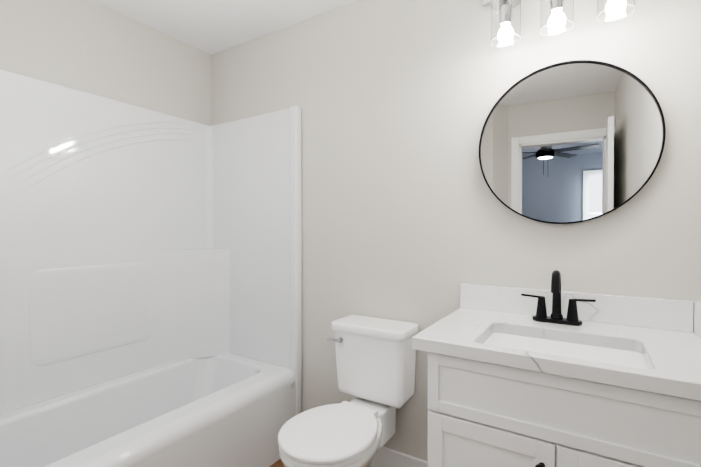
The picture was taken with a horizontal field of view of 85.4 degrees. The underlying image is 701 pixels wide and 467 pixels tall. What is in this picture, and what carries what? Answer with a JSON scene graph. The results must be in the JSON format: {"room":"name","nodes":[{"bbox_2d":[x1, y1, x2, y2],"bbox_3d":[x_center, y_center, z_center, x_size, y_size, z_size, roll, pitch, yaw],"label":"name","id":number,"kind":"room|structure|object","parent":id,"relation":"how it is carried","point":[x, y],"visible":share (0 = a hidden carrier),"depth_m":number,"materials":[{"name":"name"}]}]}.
{"room":"bathroom","nodes":[
{"label":"bathroom","id":0,"kind":"room"},
{"bbox_2d":[0,0,210,125],"bbox_3d":[-1.401,0.000,2.019,0.100,2.440,1.700,0,1,32],"label":"wall","id":1,"kind":"structure","parent":0,"point":[92,47],"depth_m":2.04,"materials":[{"name":"paint"}]},
{"bbox_2d":[92,0,355,54],"bbox_3d":[-0.513,-1.232,0.948,2.730,0.050,2.540,0,1,32],"label":"ceiling","id":2,"kind":"structure","parent":0,"point":[210,27],"depth_m":2.14,"materials":[{"name":"paint"}]},
{"bbox_2d":[270,459,283,466],"bbox_3d":[-0.513,1.257,0.977,2.730,0.050,2.540,0,1,32],"label":"floor","id":3,"kind":"structure","parent":0,"point":[278,463],"depth_m":2.01,"materials":[{"name":"brown wood"}]},
{"bbox_2d":[0,69,301,466],"bbox_3d":[-1.016,0.253,1.779,0.805,1.940,1.494,0,1,32],"label":"shower","id":4,"kind":"object","parent":3,"relation":"on","point":[150,288],"visible":1,"depth_m":2.03,"materials":[{"name":"white plastic"}]},
{"bbox_2d":[278,315,418,466],"bbox_3d":[-0.015,0.826,1.619,0.389,0.797,0.686,0,1,32],"label":"toilet","id":5,"kind":"object","parent":3,"relation":"on","point":[375,361],"visible":0.98,"depth_m":1.68,"materials":[{"name":"white ceramic"}]},
{"bbox_2d":[412,283,700,466],"bbox_3d":[0.685,0.729,1.254,0.803,1.000,0.578,0,1,32],"label":"bathroom vanity","id":6,"kind":"object","parent":3,"relation":"on","point":[613,381],"visible":1,"depth_m":1.11,"materials":[{"name":"white paint"}]},
{"bbox_2d":[521,270,595,325],"bbox_3d":[0.754,0.233,1.394,0.246,0.198,0.117,0,1,32],"label":"faucet","id":7,"kind":"object","parent":6,"relation":"on","point":[556,316],"visible":1,"depth_m":1.40,"materials":[{"name":"black metal"}]},
{"bbox_2d":[211,0,700,461],"bbox_3d":[0.180,0.001,1.968,2.630,2.440,0.100,0,1,32],"label":"wall","id":8,"kind":"structure","parent":0,"point":[408,216],"depth_m":1.78,"materials":[{"name":"paint"}]},
{"bbox_2d":[371,446,427,466],"bbox_3d":[0.127,1.150,1.946,0.947,0.142,0.014,0,1,32],"label":"baseboard","id":9,"kind":"structure","parent":8,"relation":"attached to","point":[385,457],"depth_m":1.88,"materials":[{"name":"white paint"}]},
{"bbox_2d":[482,0,635,47],"bbox_3d":[0.773,-0.921,1.416,0.580,0.344,0.179,0,1,32],"label":"sconce","id":10,"kind":"object","parent":8,"relation":"attached to","point":[557,20],"visible":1,"depth_m":1.43,"materials":[{"name":"glass"}]},
{"bbox_2d":[479,60,665,223],"bbox_3d":[0.820,-0.348,1.472,0.622,0.622,0.024,0,1,31],"label":"mirror","id":11,"kind":"object","parent":8,"relation":"attached to","point":[571,142],"visible":1,"depth_m":1.45,"materials":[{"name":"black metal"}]}
]}

